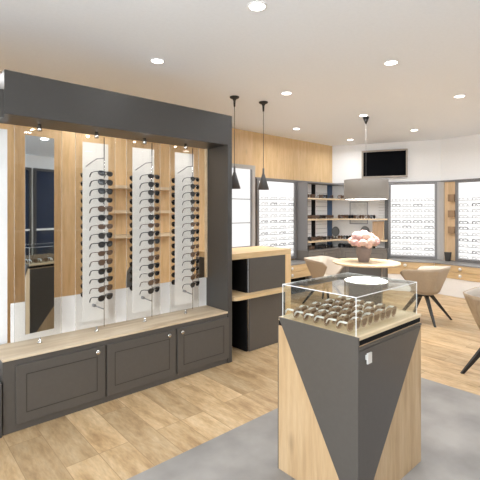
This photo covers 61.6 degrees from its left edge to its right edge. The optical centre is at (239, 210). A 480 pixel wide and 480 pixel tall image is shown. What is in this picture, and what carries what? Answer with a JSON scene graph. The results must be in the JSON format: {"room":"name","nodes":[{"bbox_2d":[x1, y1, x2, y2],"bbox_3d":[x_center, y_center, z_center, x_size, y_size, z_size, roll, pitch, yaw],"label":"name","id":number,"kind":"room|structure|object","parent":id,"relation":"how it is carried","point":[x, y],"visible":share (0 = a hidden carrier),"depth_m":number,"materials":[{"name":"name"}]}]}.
{"room":"shop","nodes":[
{"label":"shop","id":0,"kind":"room"},
{"bbox_2d":[0,123,331,342],"bbox_3d":[-1.722,0.064,5.344,9.720,2.873,0.120,0,0,-42],"label":"wall","id":1,"kind":"structure","parent":0,"point":[284,158],"depth_m":5.32,"materials":[{"name":"brown wood"}]},
{"bbox_2d":[108,185,174,238],"bbox_3d":[-1.299,0.010,5.493,0.950,0.680,0.220,0,0,-42],"label":"wall shelving","id":2,"kind":"object","parent":1,"relation":"attached to","point":[115,236],"visible":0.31,"depth_m":5.25,"materials":[{"name":"brown wood"}]},
{"bbox_2d":[232,163,254,247],"bbox_3d":[-0.111,0.360,6.654,0.950,2.280,0.060,0,0,-42],"label":"window","id":3,"kind":"structure","parent":1,"relation":"in","point":[243,199],"depth_m":6.79,"materials":[{"name":"glass"}]},
{"bbox_2d":[255,179,296,258],"bbox_3d":[0.671,0.170,7.348,1.040,1.460,0.059,0,0,-42],"label":"wall display","id":4,"kind":"object","parent":1,"relation":"attached to","point":[277,188],"visible":0.77,"depth_m":7.36,"materials":[{"name":"grey metal"}]},
{"bbox_2d":[255,177,325,182],"bbox_3d":[1.116,-0.574,7.743,2.290,0.023,0.060,0,0,-42],"label":"trim","id":5,"kind":"structure","parent":1,"relation":"attached to","point":[255,177],"depth_m":7.42,"materials":[{"name":"grey metal"}]},
{"bbox_2d":[0,0,479,145],"bbox_3d":[1.530,-1.423,2.374,10.640,0.100,8.640,0,0,-42],"label":"ceiling","id":6,"kind":"structure","parent":0,"point":[331,55],"depth_m":3.58,"materials":[{"name":"paint"}]},
{"bbox_2d":[150,58,164,63],"bbox_3d":[-0.756,-1.369,3.683,0.136,0.006,0.136,0,0,-42],"label":"recessed light","id":7,"kind":"object","parent":6,"relation":"in","point":[153,60],"visible":1,"depth_m":3.67,"materials":[{"name":"white paint"}]},
{"bbox_2d":[230,95,240,188],"bbox_3d":[-0.066,-0.821,4.842,0.148,1.105,0.148,0,0,-42],"label":"pendant lamp","id":8,"kind":"object","parent":6,"relation":"hanging from","point":[235,183],"visible":0.9,"depth_m":4.82,"materials":[{"name":"black metal"}]},
{"bbox_2d":[247,1,266,11],"bbox_3d":[0.115,-1.369,2.702,0.136,0.006,0.136,0,0,-42],"label":"recessed light","id":9,"kind":"object","parent":6,"relation":"in","point":[256,6],"visible":1,"depth_m":2.70,"materials":[{"name":"white paint"}]},
{"bbox_2d":[258,101,268,189],"bbox_3d":[0.295,-0.821,5.075,0.148,1.105,0.148,0,0,-42],"label":"pendant lamp","id":10,"kind":"object","parent":6,"relation":"hanging from","point":[263,185],"visible":1,"depth_m":5.05,"materials":[{"name":"black metal"}]},
{"bbox_2d":[344,117,388,199],"bbox_3d":[1.846,-0.770,5.904,0.624,1.205,0.624,0,0,-42],"label":"drum pendant","id":11,"kind":"object","parent":6,"relation":"hanging from","point":[362,188],"visible":1,"depth_m":5.64,"materials":[{"name":"fabric"}]},
{"bbox_2d":[383,60,398,65],"bbox_3d":[1.398,-1.369,3.728,0.136,0.006,0.136,0,0,-42],"label":"recessed light","id":12,"kind":"object","parent":6,"relation":"in","point":[390,62],"visible":1,"depth_m":3.72,"materials":[{"name":"white paint"}]},
{"bbox_2d":[0,285,479,479],"bbox_3d":[1.530,1.548,2.374,10.640,0.103,8.640,0,0,-42],"label":"floor","id":13,"kind":"structure","parent":0,"point":[122,438],"depth_m":2.81,"materials":[{"name":"brown wood"}]},
{"bbox_2d":[0,89,6,437],"bbox_3d":[-2.328,0.345,2.480,1.610,2.310,0.720,0,0,-42],"label":"display cabinet","id":14,"kind":"object","parent":13,"relation":"on","point":[3,132],"visible":0.78,"depth_m":3.04,"materials":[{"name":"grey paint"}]},
{"bbox_2d":[0,69,231,435],"bbox_3d":[-0.937,0.278,3.464,2.003,2.444,0.395,0,0,-42],"label":"display cabinet","id":15,"kind":"object","parent":13,"relation":"on","point":[74,368],"depth_m":3.19,"materials":[{"name":"grey paint"}]},
{"bbox_2d":[0,305,227,362],"bbox_3d":[-0.968,0.999,3.457,1.948,0.019,0.363,0,0,-42],"label":"countertop","id":16,"kind":"structure","parent":15,"relation":"on","point":[26,348],"depth_m":3.25,"materials":[{"name":"brown wood"}]},
{"bbox_2d":[82,132,107,331],"bbox_3d":[-1.188,0.170,3.322,0.270,1.637,0.203,0,0,-5],"label":"display","id":17,"kind":"object","parent":16,"relation":"on","point":[94,155],"visible":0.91,"depth_m":3.31,"materials":[{"name":"plastic"}]},
{"bbox_2d":[89,232,111,239],"bbox_3d":[-1.117,0.202,3.248,0.100,0.062,0.176,-1,0,23],"label":"sunglasses","id":18,"kind":"object","parent":17,"relation":"on","point":[100,235],"visible":0.99,"depth_m":3.20,"materials":[{"name":"plastic"}]},
{"bbox_2d":[89,293,112,302],"bbox_3d":[-1.116,0.697,3.249,0.100,0.062,0.176,0,0,25],"label":"sunglasses","id":19,"kind":"object","parent":17,"relation":"on","point":[110,295],"visible":1,"depth_m":3.21,"materials":[{"name":"plastic"}]},
{"bbox_2d":[89,284,112,293],"bbox_3d":[-1.117,0.626,3.248,0.100,0.062,0.176,0,0,24],"label":"sunglasses","id":20,"kind":"object","parent":17,"relation":"on","point":[101,289],"visible":1,"depth_m":3.20,"materials":[{"name":"plastic"}]},
{"bbox_2d":[89,276,112,283],"bbox_3d":[-1.116,0.554,3.250,0.100,0.052,0.176,1,0,26],"label":"sunglasses","id":21,"kind":"object","parent":17,"relation":"on","point":[100,280],"visible":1,"depth_m":3.21,"materials":[{"name":"plastic"}]},
{"bbox_2d":[89,267,112,275],"bbox_3d":[-1.117,0.484,3.248,0.100,0.062,0.176,1,0,23],"label":"sunglasses","id":22,"kind":"object","parent":17,"relation":"on","point":[101,271],"visible":1,"depth_m":3.20,"materials":[{"name":"plastic"}]},
{"bbox_2d":[89,258,112,266],"bbox_3d":[-1.117,0.414,3.248,0.100,0.062,0.176,0,0,24],"label":"sunglasses","id":23,"kind":"object","parent":17,"relation":"on","point":[101,262],"visible":1,"depth_m":3.20,"materials":[{"name":"plastic"}]},
{"bbox_2d":[89,250,112,256],"bbox_3d":[-1.116,0.342,3.249,0.100,0.052,0.176,1,0,25],"label":"sunglasses","id":24,"kind":"object","parent":17,"relation":"on","point":[100,253],"visible":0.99,"depth_m":3.20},
{"bbox_2d":[89,241,112,248],"bbox_3d":[-1.117,0.272,3.248,0.100,0.062,0.176,1,0,23],"label":"sunglasses","id":25,"kind":"object","parent":17,"relation":"on","point":[100,244],"visible":1,"depth_m":3.20,"materials":[{"name":"plastic"}]},
{"bbox_2d":[89,224,112,230],"bbox_3d":[-1.116,0.131,3.250,0.100,0.052,0.176,-1,0,26],"label":"sunglasses","id":26,"kind":"object","parent":17,"relation":"on","point":[100,226],"visible":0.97,"depth_m":3.21,"materials":[{"name":"plastic"}]},
{"bbox_2d":[89,215,112,221],"bbox_3d":[-1.117,0.060,3.249,0.100,0.062,0.176,0,0,25],"label":"sunglasses","id":27,"kind":"object","parent":17,"relation":"on","point":[100,217],"visible":0.99,"depth_m":3.21,"materials":[{"name":"plastic"}]},
{"bbox_2d":[89,206,112,212],"bbox_3d":[-1.117,-0.011,3.249,0.100,0.062,0.176,1,0,25],"label":"sunglasses","id":28,"kind":"object","parent":17,"relation":"on","point":[100,208],"visible":0.99,"depth_m":3.21,"materials":[{"name":"plastic"}]},
{"bbox_2d":[89,197,112,203],"bbox_3d":[-1.117,-0.083,3.248,0.100,0.052,0.176,1,0,23],"label":"sunglasses","id":29,"kind":"object","parent":17,"relation":"on","point":[101,199],"visible":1,"depth_m":3.20,"materials":[{"name":"plastic"}]},
{"bbox_2d":[89,188,112,195],"bbox_3d":[-1.117,-0.151,3.249,0.100,0.062,0.176,-1,0,25],"label":"sunglasses","id":30,"kind":"object","parent":17,"relation":"on","point":[100,190],"visible":0.98,"depth_m":3.20,"materials":[{"name":"plastic"}]},
{"bbox_2d":[89,179,112,186],"bbox_3d":[-1.116,-0.223,3.250,0.100,0.062,0.176,0,0,26],"label":"sunglasses","id":31,"kind":"object","parent":17,"relation":"on","point":[100,181],"visible":0.98,"depth_m":3.21,"materials":[{"name":"plastic"}]},
{"bbox_2d":[89,170,112,176],"bbox_3d":[-1.116,-0.294,3.250,0.100,0.052,0.176,-1,0,26],"label":"sunglasses","id":32,"kind":"object","parent":17,"relation":"on","point":[101,173],"visible":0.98,"depth_m":3.21,"materials":[{"name":"plastic"}]},
{"bbox_2d":[132,138,155,321],"bbox_3d":[-0.862,0.170,3.611,0.270,1.637,0.203,0,0,-5],"label":"display","id":33,"kind":"object","parent":16,"relation":"on","point":[142,159],"visible":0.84,"depth_m":3.60,"materials":[{"name":"plastic"}]},
{"bbox_2d":[139,206,158,212],"bbox_3d":[-0.791,-0.011,3.537,0.100,0.062,0.176,1,0,23],"label":"sunglasses","id":34,"kind":"object","parent":33,"relation":"on","point":[150,208],"visible":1,"depth_m":3.48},
{"bbox_2d":[139,286,159,294],"bbox_3d":[-0.790,0.697,3.539,0.100,0.062,0.176,0,0,25],"label":"sunglasses","id":35,"kind":"object","parent":33,"relation":"on","point":[151,290],"visible":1,"depth_m":3.50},
{"bbox_2d":[139,278,159,286],"bbox_3d":[-0.790,0.627,3.539,0.100,0.062,0.176,0,0,25],"label":"sunglasses","id":36,"kind":"object","parent":33,"relation":"on","point":[150,282],"visible":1,"depth_m":3.50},
{"bbox_2d":[139,271,159,277],"bbox_3d":[-0.790,0.554,3.539,0.100,0.052,0.176,1,1,25],"label":"sunglasses","id":37,"kind":"object","parent":33,"relation":"on","point":[150,274],"visible":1,"depth_m":3.50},
{"bbox_2d":[139,262,159,270],"bbox_3d":[-0.790,0.485,3.538,0.100,0.062,0.176,0,0,25],"label":"sunglasses","id":38,"kind":"object","parent":33,"relation":"on","point":[150,266],"visible":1,"depth_m":3.50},
{"bbox_2d":[139,238,159,245],"bbox_3d":[-0.790,0.272,3.539,0.100,0.062,0.176,1,0,26],"label":"sunglasses","id":39,"kind":"object","parent":33,"relation":"on","point":[150,241],"visible":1,"depth_m":3.50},
{"bbox_2d":[139,223,159,228],"bbox_3d":[-0.791,0.130,3.538,0.100,0.052,0.176,0,0,25],"label":"sunglasses","id":40,"kind":"object","parent":33,"relation":"on","point":[150,225],"visible":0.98,"depth_m":3.49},
{"bbox_2d":[140,198,158,204],"bbox_3d":[-0.791,-0.083,3.538,0.100,0.052,0.176,1,0,24],"label":"sunglasses","id":41,"kind":"object","parent":33,"relation":"on","point":[150,200],"visible":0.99,"depth_m":3.48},
{"bbox_2d":[139,190,159,196],"bbox_3d":[-0.790,-0.152,3.539,0.100,0.062,0.176,0,0,25],"label":"sunglasses","id":42,"kind":"object","parent":33,"relation":"on","point":[150,192],"visible":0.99,"depth_m":3.50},
{"bbox_2d":[140,182,158,188],"bbox_3d":[-0.791,-0.224,3.537,0.100,0.062,0.176,1,0,23],"label":"sunglasses","id":43,"kind":"object","parent":33,"relation":"on","point":[151,184],"visible":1,"depth_m":3.49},
{"bbox_2d":[139,174,159,180],"bbox_3d":[-0.790,-0.295,3.539,0.100,0.052,0.176,0,0,26],"label":"sunglasses","id":44,"kind":"object","parent":33,"relation":"on","point":[151,176],"visible":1,"depth_m":3.50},
{"bbox_2d":[140,254,159,260],"bbox_3d":[-0.791,0.414,3.538,0.100,0.062,0.176,-1,0,24],"label":"sunglasses","id":45,"kind":"object","parent":33,"relation":"on","point":[150,258],"visible":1,"depth_m":3.49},
{"bbox_2d":[140,230,159,236],"bbox_3d":[-0.790,0.202,3.539,0.100,0.062,0.176,-1,0,25],"label":"sunglasses","id":46,"kind":"object","parent":33,"relation":"on","point":[150,233],"visible":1,"depth_m":3.50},
{"bbox_2d":[140,214,159,219],"bbox_3d":[-0.791,0.060,3.538,0.100,0.062,0.176,0,0,25],"label":"sunglasses","id":47,"kind":"object","parent":33,"relation":"on","point":[150,217],"visible":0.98,"depth_m":3.49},
{"bbox_2d":[175,144,196,313],"bbox_3d":[-0.535,0.170,3.902,0.270,1.637,0.203,0,0,-5],"label":"display","id":48,"kind":"object","parent":16,"relation":"on","point":[184,162],"visible":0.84,"depth_m":3.89,"materials":[{"name":"plastic"}]},
{"bbox_2d":[182,214,199,220],"bbox_3d":[-0.464,0.061,3.829,0.100,0.062,0.176,-1,0,25],"label":"sunglasses","id":49,"kind":"object","parent":48,"relation":"on","point":[192,216],"visible":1,"depth_m":3.78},
{"bbox_2d":[182,191,199,197],"bbox_3d":[-0.464,-0.153,3.829,0.100,0.062,0.176,1,0,26],"label":"sunglasses","id":50,"kind":"object","parent":48,"relation":"on","point":[192,193],"visible":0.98,"depth_m":3.78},
{"bbox_2d":[126,267,154,287],"bbox_3d":[-1.288,1.059,5.047,0.516,0.878,0.526,0,0,-24],"label":"office chair","id":51,"kind":"object","parent":13,"relation":"on","point":[128,276],"visible":0.08,"depth_m":4.76,"materials":[{"name":"grey"}]},
{"bbox_2d":[196,246,290,351],"bbox_3d":[0.088,0.972,4.571,0.990,1.057,0.620,0,0,-42],"label":"reception desk","id":52,"kind":"object","parent":13,"relation":"on","point":[259,296],"depth_m":4.43,"materials":[{"name":"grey wood"}]},
{"bbox_2d":[291,264,310,293],"bbox_3d":[0.799,1.226,7.204,1.040,0.548,0.443,0,0,-42],"label":"drawer unit","id":53,"kind":"object","parent":13,"relation":"on","point":[298,272],"visible":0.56,"depth_m":7.27,"materials":[{"name":"brown wood"}]},
{"bbox_2d":[291,260,305,265],"bbox_3d":[0.796,0.940,7.211,1.045,0.022,0.429,0,0,-42],"label":"countertop","id":54,"kind":"structure","parent":53,"relation":"on","point":[293,262],"depth_m":7.27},
{"bbox_2d":[302,256,345,303],"bbox_3d":[1.383,1.130,6.516,0.570,0.740,0.567,0,0,-42],"label":"armchair","id":55,"kind":"object","parent":13,"relation":"on","point":[318,266],"visible":0.94,"depth_m":6.49,"materials":[{"name":"beige fabric"}]},
{"bbox_2d":[323,274,336,281],"bbox_3d":[1.399,1.079,6.497,0.278,0.068,0.285,0,0,-42],"label":"seat cushion","id":56,"kind":"object","parent":55,"relation":"on","point":[333,278],"depth_m":6.38,"materials":[{"name":"fabric"}]},
{"bbox_2d":[295,246,387,291],"bbox_3d":[1.981,1.121,8.069,1.968,0.757,0.904,0,0,-12],"label":"base cabinet","id":57,"kind":"object","parent":13,"relation":"on","point":[335,252],"visible":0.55,"depth_m":7.88,"materials":[{"name":"grey paint"}]},
{"bbox_2d":[297,246,387,251],"bbox_3d":[1.981,0.754,8.069,1.968,0.022,0.904,0,0,-12],"label":"countertop","id":58,"kind":"structure","parent":57,"relation":"on","point":[334,247],"depth_m":7.94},
{"bbox_2d":[297,181,331,250],"bbox_3d":[1.575,0.090,7.990,1.155,1.300,0.299,0,0,-42],"label":"backing","id":59,"kind":"object","parent":58,"relation":"on","point":[305,207],"visible":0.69,"depth_m":8.02,"materials":[{"name":"white laminate"}]},
{"bbox_2d":[308,198,343,199],"bbox_3d":[1.992,-0.235,8.068,1.886,0.028,0.795,0,0,-11],"label":"corner shelf","id":60,"kind":"object","parent":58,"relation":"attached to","point":[308,198],"visible":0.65,"depth_m":7.83,"materials":[{"name":"brown wood"}]},
{"bbox_2d":[308,218,387,220],"bbox_3d":[1.992,0.165,8.068,1.886,0.028,0.795,0,0,-11],"label":"corner shelf","id":61,"kind":"object","parent":58,"relation":"attached to","point":[322,218],"visible":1,"depth_m":8.07,"materials":[{"name":"brown wood"}]},
{"bbox_2d":[308,238,387,242],"bbox_3d":[1.992,0.585,8.068,1.886,0.028,0.795,0,0,-11],"label":"corner shelf","id":62,"kind":"object","parent":58,"relation":"attached to","point":[331,239],"visible":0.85,"depth_m":7.88,"materials":[{"name":"brown wood"}]},
{"bbox_2d":[332,227,339,238],"bbox_3d":[1.970,0.445,8.302,0.120,0.250,0.120,0,0,-23],"label":"mirror","id":63,"kind":"object","parent":62,"relation":"on","point":[335,230],"visible":0.99,"depth_m":8.29,"materials":[{"name":"mirror"}]},
{"bbox_2d":[372,221,383,239],"bbox_3d":[2.773,0.390,8.075,0.220,0.360,0.118,0,0,22],"label":"wooden box","id":64,"kind":"object","parent":62,"relation":"on","point":[377,226],"visible":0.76,"depth_m":8.10,"materials":[{"name":"brown wood"}]},
{"bbox_2d":[379,200,387,247],"bbox_3d":[2.887,0.095,8.111,0.185,1.290,0.069,0,0,22],"label":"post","id":65,"kind":"object","parent":58,"relation":"on","point":[386,201],"visible":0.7,"depth_m":8.06,"materials":[{"name":"grey paint"}]},
{"bbox_2d":[278,301,421,479],"bbox_3d":[0.659,1.054,2.361,0.703,0.885,0.559,0,0,-42],"label":"plinth","id":66,"kind":"object","parent":13,"relation":"on","point":[349,403],"visible":0.92,"depth_m":2.14,"materials":[{"name":"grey wood"}]},
{"bbox_2d":[279,301,420,340],"bbox_3d":[0.654,0.624,2.377,0.686,0.020,0.522,0,0,-42],"label":"tray","id":67,"kind":"object","parent":66,"relation":"on","point":[402,318],"depth_m":2.17,"materials":[{"name":"brown wood"}]},
{"bbox_2d":[285,305,306,317],"bbox_3d":[0.332,0.583,2.359,0.134,0.062,0.072,0,0,-40],"label":"sunglasses","id":68,"kind":"object","parent":67,"relation":"on","point":[302,308],"visible":0.8,"depth_m":2.33,"materials":[{"name":"brown plastic"}]},
{"bbox_2d":[294,307,316,319],"bbox_3d":[0.377,0.583,2.304,0.134,0.062,0.072,0,0,-41],"label":"sunglasses","id":69,"kind":"object","parent":67,"relation":"on","point":[313,310],"visible":0.84,"depth_m":2.27,"materials":[{"name":"brown plastic"}]},
{"bbox_2d":[307,302,319,310],"bbox_3d":[0.426,0.583,2.443,0.134,0.062,0.072,0,0,-43],"label":"sunglasses","id":70,"kind":"object","parent":67,"relation":"on","point":[314,304],"visible":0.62,"depth_m":2.43,"materials":[{"name":"brown plastic"}]},
{"bbox_2d":[304,310,326,322],"bbox_3d":[0.424,0.583,2.251,0.134,0.062,0.072,0,0,-42],"label":"sunglasses","id":71,"kind":"object","parent":67,"relation":"on","point":[323,313],"visible":0.84,"depth_m":2.22,"materials":[{"name":"brown plastic"}]},
{"bbox_2d":[310,304,329,315],"bbox_3d":[0.473,0.583,2.389,0.134,0.062,0.072,0,0,-43],"label":"sunglasses","id":72,"kind":"object","parent":67,"relation":"on","point":[323,306],"visible":0.66,"depth_m":2.37,"materials":[{"name":"brown plastic"}]},
{"bbox_2d":[314,312,337,325],"bbox_3d":[0.472,0.583,2.198,0.134,0.062,0.072,0,0,-40],"label":"sunglasses","id":73,"kind":"object","parent":67,"relation":"on","point":[334,315],"visible":0.91,"depth_m":2.17,"materials":[{"name":"brown plastic"}]},
{"bbox_2d":[319,299,332,307],"bbox_3d":[0.522,0.583,2.528,0.134,0.062,0.072,0,0,-40],"label":"sunglasses","id":74,"kind":"object","parent":67,"relation":"on","point":[327,301],"visible":0.6,"depth_m":2.51,"materials":[{"name":"brown plastic"}]},
{"bbox_2d":[319,306,340,313],"bbox_3d":[0.525,0.583,2.341,0.134,0.062,0.072,0,0,-41],"label":"sunglasses","id":75,"kind":"object","parent":67,"relation":"on","point":[334,308],"visible":0.63,"depth_m":2.32,"materials":[{"name":"brown plastic"}]},
{"bbox_2d":[325,301,342,307],"bbox_3d":[0.574,0.583,2.479,0.134,0.062,0.072,0,0,-42],"label":"sunglasses","id":76,"kind":"object","parent":67,"relation":"on","point":[340,303],"visible":0.52,"depth_m":2.45,"materials":[{"name":"brown plastic"}]},
{"bbox_2d":[326,314,349,327],"bbox_3d":[0.524,0.583,2.150,0.134,0.062,0.072,0,0,-41],"label":"sunglasses","id":77,"kind":"object","parent":67,"relation":"on","point":[346,318],"visible":0.86,"depth_m":2.12,"materials":[{"name":"brown plastic"}]},
{"bbox_2d":[332,296,344,302],"bbox_3d":[0.623,0.583,2.618,0.134,0.062,0.072,0,0,-42],"label":"sunglasses","id":78,"kind":"object","parent":67,"relation":"on","point":[339,298],"visible":0.59,"depth_m":2.59,"materials":[{"name":"brown plastic"}]},
{"bbox_2d":[330,308,351,316],"bbox_3d":[0.572,0.583,2.287,0.134,0.062,0.072,0,0,-40],"label":"sunglasses","id":79,"kind":"object","parent":67,"relation":"on","point":[348,310],"visible":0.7,"depth_m":2.26,"materials":[{"name":"brown plastic"}]},
{"bbox_2d":[336,298,353,304],"bbox_3d":[0.664,0.583,2.559,0.134,0.062,0.072,0,0,-41],"label":"sunglasses","id":80,"kind":"object","parent":67,"relation":"on","point":[349,300],"visible":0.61,"depth_m":2.54,"materials":[{"name":"brown plastic"}]},
{"bbox_2d":[340,303,352,310],"bbox_3d":[0.622,0.583,2.427,0.134,0.062,0.072,0,0,-42],"label":"sunglasses","id":81,"kind":"object","parent":67,"relation":"on","point":[350,305],"visible":0.58,"depth_m":2.40,"materials":[{"name":"brown plastic"}]},
{"bbox_2d":[336,317,360,331],"bbox_3d":[0.569,0.583,2.095,0.134,0.062,0.072,0,0,-40],"label":"sunglasses","id":82,"kind":"object","parent":67,"relation":"on","point":[350,324],"visible":1,"depth_m":2.06,"materials":[{"name":"brown plastic"}]},
{"bbox_2d":[282,273,416,313],"bbox_3d":[0.650,0.518,2.366,0.652,0.192,0.486,0,0,-42],"label":"glass case","id":83,"kind":"object","parent":67,"relation":"on","point":[341,273],"visible":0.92,"depth_m":2.38,"materials":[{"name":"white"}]},
{"bbox_2d":[341,310,361,319],"bbox_3d":[0.616,0.583,2.232,0.134,0.062,0.072,0,0,-40],"label":"sunglasses","id":84,"kind":"object","parent":67,"relation":"on","point":[353,314],"visible":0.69,"depth_m":2.21,"materials":[{"name":"brown plastic"}]},
{"bbox_2d":[346,305,362,312],"bbox_3d":[0.662,0.583,2.368,0.134,0.062,0.072,0,0,-42],"label":"sunglasses","id":85,"kind":"object","parent":67,"relation":"on","point":[356,307],"visible":0.61,"depth_m":2.35,"materials":[{"name":"brown plastic"}]},
{"bbox_2d":[347,300,363,306],"bbox_3d":[0.713,0.583,2.507,0.134,0.062,0.072,0,0,-41],"label":"sunglasses","id":86,"kind":"object","parent":67,"relation":"on","point":[356,302],"visible":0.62,"depth_m":2.49,"materials":[{"name":"brown plastic"}]},
{"bbox_2d":[356,307,374,315],"bbox_3d":[0.717,0.583,2.321,0.134,0.062,0.072,0,0,-41],"label":"sunglasses","id":87,"kind":"object","parent":67,"relation":"on","point":[370,309],"visible":0.6,"depth_m":2.31,"materials":[{"name":"brown plastic"}]},
{"bbox_2d":[361,313,372,326],"bbox_3d":[0.662,0.583,2.178,0.134,0.062,0.072,0,0,-44],"label":"sunglasses","id":88,"kind":"object","parent":67,"relation":"on","point":[369,318],"visible":0.98,"depth_m":2.15,"materials":[{"name":"brown plastic"}]},
{"bbox_2d":[362,302,373,310],"bbox_3d":[0.759,0.583,2.453,0.134,0.062,0.072,0,0,-44],"label":"sunglasses","id":89,"kind":"object","parent":67,"relation":"on","point":[366,304],"visible":0.59,"depth_m":2.43,"materials":[{"name":"brown plastic"}]},
{"bbox_2d":[364,309,385,321],"bbox_3d":[0.760,0.583,2.264,0.134,0.062,0.072,0,0,-39],"label":"sunglasses","id":90,"kind":"object","parent":67,"relation":"on","point":[377,314],"visible":0.97,"depth_m":2.23,"materials":[{"name":"brown plastic"}]},
{"bbox_2d":[367,304,385,312],"bbox_3d":[0.807,0.583,2.401,0.134,0.062,0.072,0,0,-40],"label":"sunglasses","id":91,"kind":"object","parent":67,"relation":"on","point":[377,306],"visible":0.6,"depth_m":2.38,"materials":[{"name":"brown plastic"}]},
{"bbox_2d":[377,306,396,317],"bbox_3d":[0.853,0.583,2.347,0.134,0.062,0.072,0,0,-40],"label":"sunglasses","id":92,"kind":"object","parent":67,"relation":"on","point":[393,309],"visible":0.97,"depth_m":2.32,"materials":[{"name":"brown plastic"}]},
{"bbox_2d":[332,258,400,305],"bbox_3d":[1.846,1.122,5.904,0.960,0.756,0.960,0,0,22],"label":"round table","id":93,"kind":"object","parent":13,"relation":"on","point":[359,285],"visible":0.78,"depth_m":5.71,"materials":[{"name":"brown wood"}]},
{"bbox_2d":[348,230,379,261],"bbox_3d":[1.819,0.510,5.904,0.447,0.467,0.448,0,0,-6],"label":"vase","id":94,"kind":"object","parent":93,"relation":"on","point":[363,241],"visible":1,"depth_m":5.79,"materials":[{"name":"pink plant"}]},
{"bbox_2d":[388,262,433,290],"bbox_3d":[3.260,1.226,7.715,0.792,0.548,0.523,0,0,22],"label":"drawer unit","id":95,"kind":"object","parent":13,"relation":"on","point":[394,272],"visible":0.39,"depth_m":7.57,"materials":[{"name":"brown wood"}]},
{"bbox_2d":[400,266,451,326],"bbox_3d":[2.544,1.130,5.569,0.570,0.740,0.567,0,0,-42],"label":"armchair","id":96,"kind":"object","parent":13,"relation":"on","point":[430,280],"visible":0.98,"depth_m":5.42,"materials":[{"name":"beige leather"}]},
{"bbox_2d":[435,263,479,297],"bbox_3d":[4.186,1.226,6.817,0.523,0.548,1.595,0,0,-34],"label":"drawer unit","id":97,"kind":"object","parent":13,"relation":"on","point":[459,279],"visible":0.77,"depth_m":6.97,"materials":[{"name":"brown wood"}]},
{"bbox_2d":[388,257,479,267],"bbox_3d":[3.838,0.940,7.125,0.878,0.022,2.591,0,0,-42],"label":"countertop","id":98,"kind":"structure","parent":97,"relation":"on","point":[437,261],"depth_m":7.41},
{"bbox_2d":[437,182,438,258],"bbox_3d":[3.826,0.188,7.742,0.070,1.475,0.049,0,0,22],"label":"post","id":99,"kind":"object","parent":98,"relation":"on","point":[437,182],"visible":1,"depth_m":7.73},
{"bbox_2d":[444,252,451,260],"bbox_3d":[3.859,0.847,7.481,0.080,0.165,0.100,0,0,-34],"label":"planter","id":100,"kind":"object","parent":98,"relation":"on","point":[447,254],"visible":1,"depth_m":7.45,"materials":[{"name":"grey paint"}]},
{"bbox_2d":[460,287,479,373],"bbox_3d":[2.420,1.130,3.705,0.570,0.740,0.567,0,0,-42],"label":"armchair","id":101,"kind":"object","parent":13,"relation":"on","point":[472,296],"visible":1,"depth_m":3.71,"materials":[{"name":"beige leather"}]},
{"bbox_2d":[308,181,343,185],"bbox_3d":[1.992,-0.541,8.068,1.886,0.022,0.795,0,0,-11],"label":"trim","id":102,"kind":"structure","parent":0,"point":[315,183],"depth_m":8.06,"materials":[{"name":"grey metal"}]},
{"bbox_2d":[332,140,440,265],"bbox_3d":[2.933,0.064,8.195,2.066,2.873,0.120,0,0,22],"label":"wall","id":103,"kind":"structure","parent":0,"point":[424,157],"depth_m":8.24,"materials":[{"name":"white paint"}]},
{"bbox_2d":[350,202,367,223],"bbox_3d":[2.448,0.040,8.312,0.360,0.460,0.024,0,0,22],"label":"picture frame","id":104,"kind":"object","parent":103,"relation":"attached to","point":[356,208],"visible":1,"depth_m":8.31,"materials":[{"name":"grey metal"}]},
{"bbox_2d":[362,148,407,177],"bbox_3d":[2.903,-0.950,8.110,0.875,0.560,0.059,0,0,22],"label":"wall screen","id":105,"kind":"object","parent":103,"relation":"attached to","point":[390,163],"visible":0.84,"depth_m":8.09,"materials":[{"name":"black glass"}]},
{"bbox_2d":[335,181,439,183],"bbox_3d":[2.892,-0.568,8.115,2.050,0.025,0.060,0,0,22],"label":"trim","id":106,"kind":"structure","parent":103,"relation":"attached to","point":[407,181],"depth_m":7.88,"materials":[{"name":"grey metal"}]},
{"bbox_2d":[388,182,436,258],"bbox_3d":[3.384,0.188,7.916,0.878,1.475,0.059,0,0,22],"label":"wall display","id":107,"kind":"object","parent":103,"relation":"attached to","point":[418,192],"visible":0.99,"depth_m":7.92,"materials":[{"name":"grey metal"}]},
{"bbox_2d":[441,134,479,181],"bbox_3d":[5.840,0.064,4.952,0.120,2.873,6.850,0,0,-34],"label":"wall","id":108,"kind":"structure","parent":0,"point":[460,156],"depth_m":7.45,"materials":[{"name":"white paint"}]},
{"bbox_2d":[439,181,454,260],"bbox_3d":[3.913,0.188,7.605,0.089,1.475,0.295,0,0,-34],"label":"wall niche","id":109,"kind":"object","parent":108,"relation":"attached to","point":[446,189],"visible":0.96,"depth_m":7.63,"materials":[{"name":"brown wood"}]},
{"bbox_2d":[448,226,454,233],"bbox_3d":[3.952,0.355,7.523,0.060,0.130,0.115,0,0,-34],"label":"shelf","id":110,"kind":"object","parent":109,"relation":"attached to","point":[451,229],"depth_m":7.50,"materials":[{"name":"brown wood"}]},
{"bbox_2d":[448,210,454,216],"bbox_3d":[3.952,0.055,7.523,0.060,0.130,0.115,0,0,-34],"label":"shelf","id":111,"kind":"object","parent":109,"relation":"attached to","point":[451,213],"depth_m":7.50,"materials":[{"name":"brown wood"}]},
{"bbox_2d":[448,194,454,200],"bbox_3d":[3.952,-0.245,7.523,0.060,0.130,0.115,0,0,-34],"label":"shelf","id":112,"kind":"object","parent":109,"relation":"attached to","point":[451,197],"depth_m":7.50,"materials":[{"name":"brown wood"}]},
{"bbox_2d":[440,178,479,181],"bbox_3d":[4.292,-0.568,7.074,0.060,0.025,1.600,0,0,-34],"label":"trim","id":113,"kind":"structure","parent":108,"relation":"attached to","point":[474,178],"depth_m":7.39,"materials":[{"name":"grey metal"}]},
{"bbox_2d":[455,180,479,262],"bbox_3d":[4.292,0.188,7.074,0.060,1.475,1.000,0,0,-34],"label":"wall display","id":114,"kind":"object","parent":108,"relation":"attached to","point":[467,190],"visible":1,"depth_m":7.32,"materials":[{"name":"grey metal"}]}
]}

